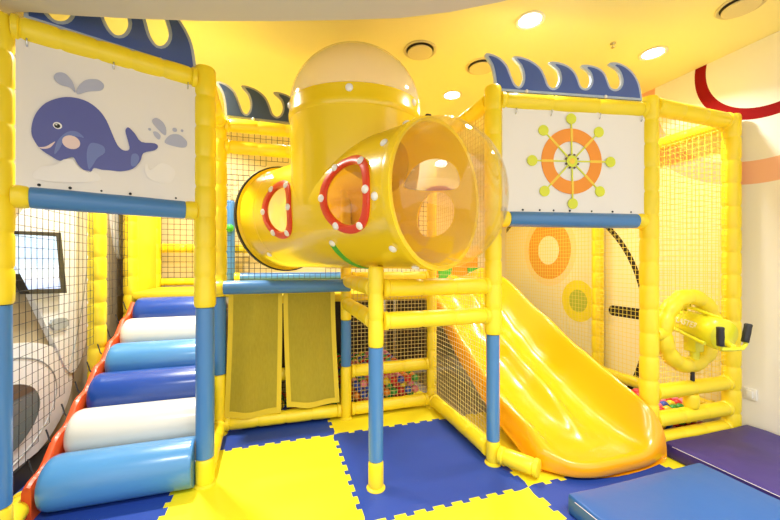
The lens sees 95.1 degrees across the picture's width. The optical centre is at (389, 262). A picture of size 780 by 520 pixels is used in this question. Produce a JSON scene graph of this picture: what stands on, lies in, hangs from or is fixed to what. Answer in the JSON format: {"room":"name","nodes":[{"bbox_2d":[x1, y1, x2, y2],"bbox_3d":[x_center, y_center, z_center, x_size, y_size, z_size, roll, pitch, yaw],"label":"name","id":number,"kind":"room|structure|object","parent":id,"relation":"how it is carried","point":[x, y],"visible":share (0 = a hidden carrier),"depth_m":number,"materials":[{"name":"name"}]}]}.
{"room":"indoor playground","nodes":[
{"label":"indoor playground","id":0,"kind":"room"},
{"bbox_2d":[6,12,123,447],"bbox_3d":[-2.355,-0.163,2.438,0.100,3.014,3.680,0,0,-18],"label":"wall","id":1,"kind":"structure","parent":0,"point":[80,374],"depth_m":2.78,"materials":[{"name":"paint"}]},
{"bbox_2d":[13,442,49,494],"bbox_3d":[-2.285,1.272,2.408,0.015,0.144,3.580,0,0,-18],"label":"baseboard","id":2,"kind":"structure","parent":1,"relation":"attached to","point":[23,474],"depth_m":2.16,"materials":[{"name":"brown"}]},
{"bbox_2d":[14,231,66,293],"bbox_3d":[-2.174,0.001,2.209,0.046,0.413,0.532,0,0,-18],"label":"wall monitor","id":3,"kind":"object","parent":1,"relation":"attached to","point":[33,243],"visible":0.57,"depth_m":2.18,"materials":[{"name":"grey"}]},
{"bbox_2d":[13,342,71,470],"bbox_3d":[-2.102,0.820,1.868,0.036,0.740,1.600,0,0,-18],"label":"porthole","id":4,"kind":"object","parent":1,"relation":"attached to","point":[55,415],"visible":0.73,"depth_m":2.23,"materials":[{"name":"white"}]},
{"bbox_2d":[15,208,87,372],"bbox_3d":[-2.288,0.135,2.466,0.045,1.342,0.981,0,0,-18],"label":"wall panel","id":5,"kind":"object","parent":1,"relation":"attached to","point":[80,247],"visible":0.55,"depth_m":2.56,"materials":[{"name":"white"}]},
{"bbox_2d":[109,214,123,258],"bbox_3d":[-2.616,-0.364,3.474,0.035,0.650,0.450,0,0,-18],"label":"wall panel","id":6,"kind":"object","parent":1,"relation":"attached to","point":[111,216],"visible":0.35,"depth_m":3.36,"materials":[{"name":"white"}]},
{"bbox_2d":[0,0,505,20],"bbox_3d":[0.000,-1.450,0.113,6.400,0.560,3.226,0,0,0],"label":"ceiling","id":7,"kind":"structure","parent":0,"point":[191,10],"depth_m":1.64,"materials":[{"name":"beige paint"}]},
{"bbox_2d":[162,132,505,368],"bbox_3d":[-0.520,-0.163,4.905,4.900,3.014,0.100,0,0,-18],"label":"wall","id":8,"kind":"structure","parent":0,"point":[277,212],"depth_m":4.52,"materials":[{"name":"beige paint"}]},
{"bbox_2d":[48,0,779,153],"bbox_3d":[-0.169,-1.720,2.823,6.600,0.100,4.280,0,0,-18],"label":"ceiling","id":9,"kind":"structure","parent":0,"point":[268,57],"depth_m":2.73,"materials":[{"name":"yellow paint"}]},
{"bbox_2d":[403,40,436,59],"bbox_3d":[0.235,-1.659,2.799,0.260,0.030,0.260,0,0,-18],"label":"ceiling vent","id":10,"kind":"object","parent":9,"relation":"in","point":[418,49],"visible":1,"depth_m":2.76,"materials":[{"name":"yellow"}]},
{"bbox_2d":[442,90,461,99],"bbox_3d":[0.616,-1.667,3.549,0.196,0.014,0.196,0,0,-18],"label":"recessed light","id":11,"kind":"object","parent":9,"relation":"in","point":[449,95],"visible":1,"depth_m":3.55,"materials":[{"name":"beige"}]},
{"bbox_2d":[465,57,490,74],"bbox_3d":[0.771,-1.659,3.026,0.260,0.030,0.260,0,0,-18],"label":"ceiling vent","id":12,"kind":"object","parent":9,"relation":"in","point":[479,66],"visible":0.83,"depth_m":3.00,"materials":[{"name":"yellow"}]},
{"bbox_2d":[515,10,545,29],"bbox_3d":[0.962,-1.667,2.454,0.196,0.014,0.196,0,0,-18],"label":"recessed light","id":13,"kind":"object","parent":9,"relation":"in","point":[529,20],"visible":1,"depth_m":2.45,"materials":[{"name":"beige"}]},
{"bbox_2d":[638,46,668,60],"bbox_3d":[2.091,-1.667,2.839,0.196,0.014,0.196,0,0,-18],"label":"recessed light","id":14,"kind":"object","parent":9,"relation":"in","point":[652,53],"visible":1,"depth_m":2.83,"materials":[{"name":"beige plastic"}]},
{"bbox_2d":[714,0,766,19],"bbox_3d":[2.272,-1.659,2.311,0.260,0.030,0.260,0,0,-18],"label":"ceiling vent","id":15,"kind":"object","parent":9,"relation":"in","point":[731,9],"visible":1,"depth_m":2.31,"materials":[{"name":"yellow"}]},
{"bbox_2d":[281,355,704,422],"bbox_3d":[0.095,1.402,1.343,7.400,0.116,7.500,0,0,-18],"label":"floor","id":16,"kind":"structure","parent":0,"point":[449,357],"depth_m":3.88,"materials":[{"name":"beige"}]},
{"bbox_2d":[87,213,106,379],"bbox_3d":[-2.230,0.130,2.720,0.117,2.400,0.119,0,0,31],"label":"post","id":17,"kind":"object","parent":16,"relation":"on","point":[97,244],"visible":0.5,"depth_m":2.67,"materials":[{"name":"yellow plastic"}]},
{"bbox_2d":[12,208,93,472],"bbox_3d":[-2.027,0.060,2.160,0.015,2.223,1.054,0,0,-20],"label":"safety net","id":18,"kind":"object","parent":17,"relation":"attached to","point":[86,235],"visible":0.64,"depth_m":2.10,"materials":[{"name":"grey fabric"}]},
{"bbox_2d":[123,215,137,316],"bbox_3d":[-2.432,0.130,3.348,0.117,2.400,0.119,0,0,31],"label":"post","id":19,"kind":"object","parent":16,"relation":"on","point":[131,222],"visible":0.23,"depth_m":3.30,"materials":[{"name":"yellow plastic"}]},
{"bbox_2d":[107,214,127,314],"bbox_3d":[-2.331,-0.280,3.034,0.010,1.543,0.543,0,0,-18],"label":"safety net","id":20,"kind":"object","parent":19,"relation":"attached to","point":[115,246],"visible":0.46,"depth_m":3.10,"materials":[{"name":"grey fabric"}]},
{"bbox_2d":[138,216,155,290],"bbox_3d":[-2.545,0.140,3.695,0.055,2.380,0.610,0,0,-18],"label":"panel","id":21,"kind":"object","parent":16,"relation":"on","point":[146,225],"visible":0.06,"depth_m":3.68,"materials":[{"name":"yellow plastic"}]},
{"bbox_2d":[156,217,161,287],"bbox_3d":[-2.654,0.130,4.043,0.117,2.400,0.119,0,0,31],"label":"post","id":22,"kind":"object","parent":16,"relation":"on","point":[158,219],"visible":0.09,"depth_m":4.01,"materials":[{"name":"yellow plastic"}]},
{"bbox_2d":[161,278,193,285],"bbox_3d":[-1.887,0.215,4.289,1.490,0.095,0.096,0,0,-18],"label":"rail","id":23,"kind":"object","parent":22,"relation":"attached to","point":[164,281],"visible":0.22,"depth_m":4.08,"materials":[{"name":"yellow plastic"}]},
{"bbox_2d":[162,243,247,252],"bbox_3d":[-1.887,-0.170,4.289,1.490,0.111,0.112,0,0,-18],"label":"rail","id":24,"kind":"object","parent":22,"relation":"attached to","point":[178,248],"visible":0.3,"depth_m":4.09,"materials":[{"name":"yellow plastic"}]},
{"bbox_2d":[161,174,249,277],"bbox_3d":[-2.126,-0.440,4.149,0.925,1.225,0.016,0,0,-18],"label":"safety net","id":25,"kind":"object","parent":24,"relation":"attached to","point":[186,224],"visible":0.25,"depth_m":4.08,"materials":[{"name":"grey"}]},
{"bbox_2d":[132,287,228,299],"bbox_3d":[-2.059,0.800,3.777,0.900,1.060,0.750,0,0,-18],"label":"deck","id":26,"kind":"object","parent":16,"relation":"on","point":[159,291],"visible":0.33,"depth_m":3.39,"materials":[{"name":"yellow plastic"}]},
{"bbox_2d":[226,200,234,280],"bbox_3d":[-1.840,-0.226,4.107,0.100,0.988,0.155,0,0,-18],"label":"post","id":27,"kind":"object","parent":26,"relation":"on","point":[230,251],"visible":0.59,"depth_m":4.09,"materials":[{"name":"blue plastic"}]},
{"bbox_2d":[234,271,423,280],"bbox_3d":[-0.657,0.165,4.431,2.350,0.110,0.111,0,0,-18],"label":"rail","id":28,"kind":"object","parent":27,"relation":"attached to","point":[337,275],"visible":0.37,"depth_m":4.20,"materials":[{"name":"blue plastic"}]},
{"bbox_2d":[13,388,684,519],"bbox_3d":[0.260,1.337,2.467,4.860,0.014,3.000,0,0,-18],"label":"floor","id":29,"kind":"structure","parent":16,"relation":"on","point":[300,479],"depth_m":2.16,"materials":[{"name":"yellow"}]},
{"bbox_2d":[0,11,15,519],"bbox_3d":[-1.787,0.100,1.623,0.126,2.460,0.126,0,0,-18],"label":"post","id":30,"kind":"object","parent":29,"relation":"on","point":[7,42],"visible":0.92,"depth_m":1.62,"materials":[{"name":"yellow plastic"}]},
{"bbox_2d":[9,13,197,86],"bbox_3d":[-1.450,-1.090,1.885,0.765,0.123,0.126,0,0,-38],"label":"rail","id":31,"kind":"object","parent":30,"relation":"attached to","point":[37,32],"visible":0.8,"depth_m":1.80,"materials":[{"name":"yellow plastic"}]},
{"bbox_2d":[15,38,195,201],"bbox_3d":[-1.430,-0.695,1.869,0.742,0.730,0.026,0,0,-38],"label":"panel","id":32,"kind":"object","parent":31,"relation":"hanging from","point":[84,124],"visible":0.94,"depth_m":1.82,"materials":[{"name":"white plastic"}]},
{"bbox_2d":[31,72,186,183],"bbox_3d":[-1.427,-0.663,1.869,0.642,0.545,0.006,0,0,-38],"label":"print","id":33,"kind":"object","parent":32,"relation":"attached to","point":[86,128],"depth_m":1.84,"materials":[{"name":"blue"}]},
{"bbox_2d":[24,12,195,67],"bbox_3d":[-1.440,-1.306,1.906,0.725,0.344,0.032,0,0,-38],"label":"board","id":34,"kind":"object","parent":31,"relation":"attached to","point":[178,48],"visible":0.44,"depth_m":1.95,"materials":[{"name":"blue plastic"}]},
{"bbox_2d":[9,185,197,219],"bbox_3d":[-1.450,-0.310,1.885,0.765,0.110,0.113,0,0,-38],"label":"rail","id":35,"kind":"object","parent":30,"relation":"attached to","point":[22,197],"visible":0.97,"depth_m":1.81,"materials":[{"name":"blue plastic"}]},
{"bbox_2d":[12,491,28,519],"bbox_3d":[-1.878,1.260,1.779,0.112,0.111,0.272,0,0,-30],"label":"rail","id":36,"kind":"object","parent":29,"relation":"on","point":[21,509],"visible":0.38,"depth_m":1.79,"materials":[{"name":"yellow plastic"}]},
{"bbox_2d":[21,302,134,519],"bbox_3d":[-2.082,0.829,2.494,0.061,0.995,1.420,0,0,-18],"label":"strip","id":37,"kind":"object","parent":29,"relation":"on","point":[55,447],"visible":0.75,"depth_m":2.14,"materials":[{"name":"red plastic"}]},
{"bbox_2d":[63,397,194,452],"bbox_3d":[-1.593,1.041,2.285,0.760,0.281,0.281,0,0,-18],"label":"step","id":38,"kind":"structure","parent":37,"relation":"attached to","point":[114,425],"depth_m":2.18,"materials":[{"name":"beige plastic"}]},
{"bbox_2d":[86,365,194,407],"bbox_3d":[-1.672,0.893,2.535,0.760,0.281,0.281,0,0,-18],"label":"step","id":39,"kind":"structure","parent":37,"relation":"attached to","point":[167,383],"depth_m":2.42,"materials":[{"name":"blue plastic"}]},
{"bbox_2d":[104,339,194,371],"bbox_3d":[-1.752,0.745,2.784,0.760,0.281,0.281,0,0,-18],"label":"step","id":40,"kind":"structure","parent":37,"relation":"attached to","point":[180,352],"depth_m":2.66,"materials":[{"name":"blue plastic"}]},
{"bbox_2d":[120,316,194,342],"bbox_3d":[-1.832,0.597,3.034,0.760,0.281,0.281,0,0,-18],"label":"step","id":41,"kind":"structure","parent":37,"relation":"attached to","point":[178,327],"depth_m":2.90,"materials":[{"name":"beige plastic"}]},
{"bbox_2d":[132,296,226,317],"bbox_3d":[-1.912,0.449,3.283,0.760,0.281,0.281,0,0,-18],"label":"step","id":42,"kind":"structure","parent":37,"relation":"attached to","point":[148,307],"depth_m":3.14,"materials":[{"name":"blue plastic"}]},
{"bbox_2d":[34,436,195,512],"bbox_3d":[-1.513,1.189,2.036,0.760,0.281,0.281,0,0,-18],"label":"step","id":43,"kind":"structure","parent":29,"relation":"on","point":[76,479],"depth_m":1.94,"materials":[{"name":"blue leather"}]},
{"bbox_2d":[193,64,216,490],"bbox_3d":[-1.113,0.080,2.148,0.126,2.500,0.126,0,0,-18],"label":"post","id":44,"kind":"object","parent":29,"relation":"on","point":[205,90],"visible":0.95,"depth_m":2.10,"materials":[{"name":"yellow plastic"}]},
{"bbox_2d":[215,86,225,126],"bbox_3d":[-1.221,-1.090,2.462,0.114,0.111,0.575,0,0,-19],"label":"rail","id":45,"kind":"object","parent":44,"relation":"attached to","point":[220,118],"visible":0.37,"depth_m":2.55,"materials":[{"name":"yellow plastic"}]},
{"bbox_2d":[214,420,225,468],"bbox_3d":[-1.221,1.255,2.462,0.114,0.111,0.575,0,0,-19],"label":"rail","id":46,"kind":"object","parent":29,"relation":"on","point":[219,425],"visible":0.38,"depth_m":2.52,"materials":[{"name":"yellow plastic"}]},
{"bbox_2d":[214,125,227,435],"bbox_3d":[-1.330,0.100,2.777,0.126,2.460,0.126,0,0,-18],"label":"post","id":47,"kind":"object","parent":29,"relation":"on","point":[221,133],"visible":0.52,"depth_m":2.73,"materials":[{"name":"yellow plastic"}]},
{"bbox_2d":[225,117,289,137],"bbox_3d":[-0.854,-1.080,2.920,0.904,0.111,0.114,0,0,-17],"label":"rail","id":48,"kind":"object","parent":47,"relation":"attached to","point":[242,126],"visible":0.56,"depth_m":2.82,"materials":[{"name":"yellow plastic"}]},
{"bbox_2d":[216,81,290,124],"bbox_3d":[-0.833,-1.278,2.922,1.075,0.288,0.032,0,0,-17],"label":"board","id":49,"kind":"object","parent":48,"relation":"attached to","point":[260,109],"visible":0.56,"depth_m":2.84,"materials":[{"name":"grey"}]},
{"bbox_2d":[225,139,290,158],"bbox_3d":[-0.854,-0.910,2.920,0.904,0.111,0.114,0,0,-17],"label":"rail","id":50,"kind":"object","parent":47,"relation":"attached to","point":[231,146],"visible":0.47,"depth_m":2.82,"materials":[{"name":"yellow plastic"}]},
{"bbox_2d":[216,279,350,294],"bbox_3d":[-0.820,0.185,2.817,1.025,0.110,0.111,0,0,-17],"label":"rail","id":51,"kind":"object","parent":47,"relation":"attached to","point":[311,285],"visible":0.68,"depth_m":2.76,"materials":[{"name":"blue plastic"}]},
{"bbox_2d":[224,293,281,418],"bbox_3d":[-1.071,0.724,2.812,0.430,0.987,0.049,0,0,-18],"label":"curtain","id":52,"kind":"object","parent":51,"relation":"hanging from","point":[254,344],"visible":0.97,"depth_m":2.81,"materials":[{"name":"fabric"}]},
{"bbox_2d":[283,292,339,407],"bbox_3d":[-0.646,0.711,2.948,0.452,0.962,0.049,0,0,-18],"label":"curtain","id":53,"kind":"object","parent":51,"relation":"hanging from","point":[311,368],"visible":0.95,"depth_m":2.95,"materials":[{"name":"fabric"}]},
{"bbox_2d":[225,403,341,430],"bbox_3d":[-0.854,1.255,2.920,0.904,0.111,0.114,0,0,-17],"label":"rail","id":54,"kind":"object","parent":29,"relation":"on","point":[332,410],"visible":0.88,"depth_m":2.89,"materials":[{"name":"yellow plastic"}]},
{"bbox_2d":[281,382,337,408],"bbox_3d":[-0.869,1.100,2.966,0.879,0.225,0.016,0,0,-18],"label":"safety net","id":55,"kind":"object","parent":54,"relation":"attached to","point":[282,387],"visible":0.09,"depth_m":2.96,"materials":[{"name":"grey fabric"}]},
{"bbox_2d":[339,190,352,420],"bbox_3d":[-0.378,0.130,3.063,0.111,2.400,0.111,0,0,35],"label":"post","id":56,"kind":"object","parent":29,"relation":"on","point":[345,201],"visible":0.56,"depth_m":3.02,"materials":[{"name":"yellow plastic"}]},
{"bbox_2d":[226,134,334,279],"bbox_3d":[-0.853,-0.455,2.918,0.998,1.174,0.013,0,0,-17],"label":"safety net","id":57,"kind":"object","parent":56,"relation":"attached to","point":[277,140],"visible":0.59,"depth_m":2.86,"materials":[{"name":"grey"}]},
{"bbox_2d":[282,368,285,380],"bbox_3d":[-0.871,0.930,2.997,0.809,0.111,0.112,0,0,-18],"label":"rail","id":58,"kind":"object","parent":56,"relation":"attached to","point":[283,369],"visible":0.03,"depth_m":2.95,"materials":[{"name":"yellow plastic"}]},
{"bbox_2d":[366,266,384,493],"bbox_3d":[-0.083,0.675,2.110,0.112,1.310,0.112,0,0,-18],"label":"post","id":59,"kind":"object","parent":29,"relation":"on","point":[375,485],"visible":1,"depth_m":2.07,"materials":[{"name":"yellow plastic"}]},
{"bbox_2d":[341,297,368,326],"bbox_3d":[-0.231,0.345,2.586,0.121,0.111,0.908,0,0,-18],"label":"rail","id":60,"kind":"object","parent":59,"relation":"attached to","point":[359,311],"visible":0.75,"depth_m":2.47,"materials":[{"name":"yellow plastic"}]},
{"bbox_2d":[341,274,368,294],"bbox_3d":[-0.231,0.150,2.586,0.121,0.111,0.908,0,0,-18],"label":"rail","id":61,"kind":"object","parent":59,"relation":"attached to","point":[360,284],"visible":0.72,"depth_m":2.44,"materials":[{"name":"yellow plastic"}]},
{"bbox_2d":[234,81,478,270],"bbox_3d":[-0.186,-0.680,2.405,1.959,1.497,0.908,0,0,43],"label":"tunnel","id":62,"kind":"object","parent":59,"relation":"on","point":[368,141],"visible":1,"depth_m":2.13,"materials":[{"name":"yellow plastic"}]},
{"bbox_2d":[383,307,491,329],"bbox_3d":[0.301,0.345,2.242,0.722,0.111,0.114,0,0,-19],"label":"rail","id":63,"kind":"object","parent":59,"relation":"attached to","point":[462,316],"visible":0.98,"depth_m":2.19,"materials":[{"name":"yellow plastic"}]},
{"bbox_2d":[383,277,491,297],"bbox_3d":[0.301,0.150,2.242,0.722,0.111,0.114,0,0,-19],"label":"rail","id":64,"kind":"object","parent":59,"relation":"attached to","point":[442,286],"visible":0.98,"depth_m":2.19,"materials":[{"name":"yellow plastic"}]},
{"bbox_2d":[351,393,428,414],"bbox_3d":[0.005,1.255,3.189,0.717,0.111,0.119,0,0,-18],"label":"rail","id":65,"kind":"object","parent":29,"relation":"on","point":[360,407],"visible":0.77,"depth_m":3.17,"materials":[{"name":"yellow plastic"}]},
{"bbox_2d":[425,159,436,408],"bbox_3d":[0.388,0.130,3.316,0.116,2.400,0.116,0,0,-18],"label":"post","id":66,"kind":"object","parent":29,"relation":"on","point":[431,232],"visible":0.52,"depth_m":3.27,"materials":[{"name":"yellow plastic"}]},
{"bbox_2d":[351,161,427,273],"bbox_3d":[0.005,-0.475,3.188,0.810,1.134,0.016,0,0,-19],"label":"safety net","id":67,"kind":"object","parent":66,"relation":"attached to","point":[423,211],"visible":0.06,"depth_m":3.28,"materials":[{"name":"grey"}]},
{"bbox_2d":[351,271,428,279],"bbox_3d":[0.007,0.130,3.190,0.712,0.111,0.119,0,0,-18],"label":"rail","id":68,"kind":"object","parent":66,"relation":"attached to","point":[417,274],"visible":0.43,"depth_m":3.18,"materials":[{"name":"yellow plastic"}]},
{"bbox_2d":[351,290,427,401],"bbox_3d":[0.005,0.690,3.188,0.811,1.040,0.016,0,0,-18],"label":"safety net","id":69,"kind":"object","parent":68,"relation":"attached to","point":[353,294],"visible":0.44,"depth_m":3.20,"materials":[{"name":"brown fabric"}]},
{"bbox_2d":[351,358,428,376],"bbox_3d":[0.005,0.930,3.189,0.717,0.111,0.119,0,0,-18],"label":"rail","id":70,"kind":"object","parent":66,"relation":"attached to","point":[421,363],"visible":0.8,"depth_m":3.17,"materials":[{"name":"yellow plastic"}]},
{"bbox_2d":[429,394,486,455],"bbox_3d":[0.536,1.255,2.845,0.116,0.111,0.898,0,0,-18],"label":"rail","id":71,"kind":"object","parent":29,"relation":"on","point":[476,437],"visible":0.86,"depth_m":2.73,"materials":[{"name":"yellow plastic"}]},
{"bbox_2d":[433,118,485,433],"bbox_3d":[0.534,0.085,2.844,0.018,2.250,0.991,0,0,-17],"label":"safety net","id":72,"kind":"object","parent":71,"relation":"on","point":[477,237],"visible":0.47,"depth_m":2.74,"materials":[{"name":"brown"}]},
{"bbox_2d":[484,84,501,467],"bbox_3d":[0.685,0.080,2.374,0.111,2.500,0.113,0,0,-1],"label":"post","id":73,"kind":"object","parent":29,"relation":"on","point":[492,92],"visible":0.91,"depth_m":2.33,"materials":[{"name":"yellow plastic"}]},
{"bbox_2d":[449,96,484,133],"bbox_3d":[0.536,-1.090,2.845,0.116,0.111,0.898,0,0,-18],"label":"rail","id":74,"kind":"object","parent":73,"relation":"attached to","point":[476,111],"visible":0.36,"depth_m":2.60,"materials":[{"name":"yellow plastic"}]},
{"bbox_2d":[501,211,648,228],"bbox_3d":[1.260,-0.295,2.452,1.072,0.110,0.113,0,0,-8],"label":"rail","id":75,"kind":"object","parent":73,"relation":"attached to","point":[513,218],"visible":0.91,"depth_m":2.41,"materials":[{"name":"blue plastic"}]},
{"bbox_2d":[502,107,644,213],"bbox_3d":[1.269,-0.690,2.428,1.062,0.730,0.026,0,0,-8],"label":"panel","id":76,"kind":"object","parent":75,"relation":"on","point":[553,161],"visible":0.98,"depth_m":2.42,"materials":[{"name":"white plastic"}]},
{"bbox_2d":[527,113,615,208],"bbox_3d":[1.235,-0.690,2.422,0.648,0.648,0.006,0,0,-8],"label":"print","id":77,"kind":"object","parent":76,"relation":"attached to","point":[571,157],"depth_m":2.42,"materials":[{"name":"orange"}]},
{"bbox_2d":[501,91,649,116],"bbox_3d":[1.260,-1.080,2.452,1.072,0.119,0.122,0,0,-8],"label":"rail","id":78,"kind":"object","parent":73,"relation":"attached to","point":[509,99],"visible":0.77,"depth_m":2.40,"materials":[{"name":"yellow plastic"}]},
{"bbox_2d":[484,53,641,100],"bbox_3d":[1.192,-1.259,2.419,1.150,0.256,0.032,0,0,-8],"label":"board","id":79,"kind":"object","parent":78,"relation":"attached to","point":[533,81],"visible":1,"depth_m":2.42,"materials":[{"name":"blue plastic"}]},
{"bbox_2d":[497,446,541,477],"bbox_3d":[0.816,1.258,2.264,0.253,0.111,0.112,0,0,40],"label":"rail","id":80,"kind":"object","parent":29,"relation":"on","point":[521,462],"visible":1,"depth_m":2.22,"materials":[{"name":"yellow plastic"}]},
{"bbox_2d":[426,268,666,477],"bbox_3d":[1.074,0.694,3.265,0.953,1.268,2.238,0,0,-18],"label":"slide","id":81,"kind":"object","parent":29,"relation":"on","point":[559,406],"visible":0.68,"depth_m":2.69,"materials":[{"name":"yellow plastic"}]},
{"bbox_3d":[-0.237,1.291,3.222,0.070,0.070,0.070,0,0,-18],"label":"ball","id":82,"kind":"object","parent":29,"relation":"on","visible":0},
{"bbox_2d":[360,391,367,398],"bbox_3d":[-0.235,1.190,3.221,0.070,0.070,0.070,0,0,-18],"label":"ball","id":83,"kind":"object","parent":82,"relation":"on","point":[364,393],"visible":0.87,"depth_m":3.20,"materials":[{"name":"blue plastic"}]},
{"bbox_2d":[282,289,426,349],"bbox_3d":[-0.672,0.800,3.838,1.740,1.060,1.480,0,0,-18],"label":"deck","id":84,"kind":"object","parent":16,"relation":"on","point":[361,296],"visible":0.02,"depth_m":3.27,"materials":[{"name":"yellow plastic"}]},
{"bbox_2d":[282,299,455,367],"bbox_3d":[-0.172,0.835,4.817,3.290,0.990,0.040,0,0,-18],"label":"panel","id":85,"kind":"object","parent":16,"relation":"on","point":[408,301],"visible":0.02,"depth_m":4.90,"materials":[{"name":"brown"}]},
{"bbox_2d":[392,301,395,357],"bbox_3d":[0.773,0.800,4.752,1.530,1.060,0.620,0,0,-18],"label":"post","id":86,"kind":"object","parent":16,"relation":"on","point":[393,302],"visible":0.02,"depth_m":4.72,"materials":[{"name":"yellow plastic"}]},
{"bbox_2d":[436,257,478,278],"bbox_3d":[0.947,0.089,4.981,0.680,0.358,0.080,0,0,-18],"label":"board","id":87,"kind":"object","parent":86,"relation":"on","point":[459,267],"visible":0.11,"depth_m":4.99,"materials":[{"name":"orange plastic"}]},
{"bbox_2d":[284,362,696,429],"bbox_3d":[0.659,1.215,3.515,3.786,0.225,1.512,0,0,6],"label":"balls","id":88,"kind":"object","parent":16,"relation":"on","point":[338,365],"visible":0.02,"depth_m":3.33,"materials":[{"name":"multicoloured plastic"}]},
{"bbox_2d":[592,228,603,365],"bbox_3d":[2.276,0.105,3.910,0.119,2.450,0.117,0,0,23],"label":"post","id":89,"kind":"object","parent":16,"relation":"on","point":[597,291],"visible":0.43,"depth_m":3.86,"materials":[{"name":"yellow plastic"}]},
{"bbox_2d":[505,227,591,353],"bbox_3d":[1.976,0.045,4.654,0.017,2.170,1.544,0,0,-18],"label":"safety net","id":90,"kind":"object","parent":89,"relation":"attached to","point":[552,236],"visible":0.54,"depth_m":4.44,"materials":[{"name":"yellow"}]},
{"bbox_2d":[602,366,714,403],"bbox_3d":[2.449,1.170,3.372,0.112,0.111,1.040,0,0,-18],"label":"rail","id":91,"kind":"object","parent":89,"relation":"attached to","point":[624,380],"visible":0.3,"depth_m":3.52,"materials":[{"name":"yellow plastic"}]},
{"bbox_2d":[639,95,659,420],"bbox_3d":[1.836,0.080,2.530,0.119,2.500,0.117,0,0,23],"label":"post","id":92,"kind":"object","parent":16,"relation":"on","point":[649,246],"visible":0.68,"depth_m":2.48,"materials":[{"name":"yellow plastic"}]},
{"bbox_2d":[659,375,734,399],"bbox_3d":[2.237,0.920,2.646,0.746,0.111,0.114,0,0,-16],"label":"rail","id":93,"kind":"object","parent":92,"relation":"attached to","point":[709,384],"visible":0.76,"depth_m":2.60,"materials":[{"name":"yellow plastic"}]},
{"bbox_2d":[658,289,720,381],"bbox_3d":[2.193,0.534,2.632,0.640,0.681,0.114,0,0,-16],"label":"ring","id":94,"kind":"object","parent":93,"relation":"attached to","point":[672,357],"visible":0.69,"depth_m":2.56,"materials":[{"name":"yellow plastic"}]},
{"bbox_2d":[673,304,752,359],"bbox_3d":[2.220,0.530,2.576,0.268,0.471,0.527,0,0,-9],"label":"cannon","id":95,"kind":"object","parent":94,"relation":"attached to","point":[711,330],"visible":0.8,"depth_m":2.44,"materials":[{"name":"yellow plastic"}]},
{"bbox_2d":[658,116,726,383],"bbox_3d":[2.238,-0.095,2.645,0.839,1.934,0.015,0,0,-16],"label":"safety net","id":96,"kind":"object","parent":93,"relation":"on","point":[666,122],"visible":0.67,"depth_m":2.65,"materials":[{"name":"yellow"}]},
{"bbox_2d":[659,400,734,426],"bbox_3d":[2.237,1.115,2.646,0.746,0.111,0.114,0,0,-16],"label":"rail","id":97,"kind":"object","parent":92,"relation":"attached to","point":[673,416],"visible":0.78,"depth_m":2.60,"materials":[{"name":"yellow plastic"}]},
{"bbox_2d":[682,394,699,408],"bbox_3d":[2.230,1.016,2.644,0.100,0.103,0.100,0,0,-18],"label":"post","id":98,"kind":"object","parent":97,"relation":"on","point":[691,401],"visible":0.7,"depth_m":2.60,"materials":[{"name":"yellow plastic"}]},
{"bbox_2d":[659,98,735,128],"bbox_3d":[2.237,-1.103,2.646,0.748,0.144,0.126,0,0,-16],"label":"rail","id":99,"kind":"object","parent":92,"relation":"attached to","point":[673,110],"visible":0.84,"depth_m":2.60,"materials":[{"name":"yellow plastic"}]},
{"bbox_2d":[568,463,779,519],"bbox_3d":[1.585,1.276,1.569,1.024,0.105,1.022,0,0,-18],"label":"floor mat","id":100,"kind":"object","parent":16,"relation":"on","point":[698,491],"visible":1,"depth_m":1.85,"materials":[{"name":"blue leather"}]},
{"bbox_2d":[664,419,734,441],"bbox_3d":[2.237,1.260,2.646,0.746,0.111,0.114,0,0,-16],"label":"rail","id":101,"kind":"object","parent":16,"relation":"on","point":[722,424],"visible":0.47,"depth_m":2.62,"materials":[{"name":"yellow plastic"}]},
{"bbox_2d":[666,425,779,499],"bbox_3d":[2.497,1.276,1.988,0.872,0.105,1.265,0,0,-18],"label":"floor mat","id":102,"kind":"object","parent":16,"relation":"on","point":[749,455],"visible":0.9,"depth_m":2.32,"materials":[{"name":"purple leather"}]},
{"bbox_2d":[721,113,741,426],"bbox_3d":[2.639,0.095,2.761,0.119,2.470,0.117,0,0,23],"label":"post","id":103,"kind":"object","parent":16,"relation":"on","point":[731,254],"visible":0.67,"depth_m":2.71,"materials":[{"name":"yellow plastic"}]},
{"bbox_2d":[658,125,720,149],"bbox_3d":[2.458,-1.090,3.336,0.117,0.111,1.116,0,0,-18],"label":"rail","id":104,"kind":"object","parent":103,"relation":"attached to","point":[693,130],"visible":0.25,"depth_m":3.00,"materials":[{"name":"yellow plastic"}]},
{"bbox_2d":[596,130,718,402],"bbox_3d":[2.400,0.045,3.330,0.015,2.174,1.124,0,0,-18],"label":"safety net","id":105,"kind":"object","parent":104,"relation":"attached to","point":[680,203],"visible":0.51,"depth_m":3.14,"materials":[{"name":"yellow"}]},
{"bbox_2d":[506,31,779,435],"bbox_3d":[2.772,-0.163,2.819,0.100,3.014,6.080,0,0,-18],"label":"wall","id":106,"kind":"structure","parent":0,"point":[745,81],"depth_m":2.95,"materials":[{"name":"beige paint"}]},
{"bbox_2d":[743,387,756,400],"bbox_3d":[2.741,0.998,2.720,0.020,0.085,0.080,0,0,-18],"label":"wall socket","id":107,"kind":"object","parent":106,"relation":"attached to","point":[748,393],"visible":1,"depth_m":2.71,"materials":[{"name":"white plastic"}]},
{"bbox_2d":[746,390,752,397],"bbox_3d":[2.736,0.998,2.719,0.010,0.055,0.040,0,0,-18],"label":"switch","id":108,"kind":"object","parent":107,"relation":"attached to","point":[749,393],"depth_m":2.71,"materials":[{"name":"white plastic"}]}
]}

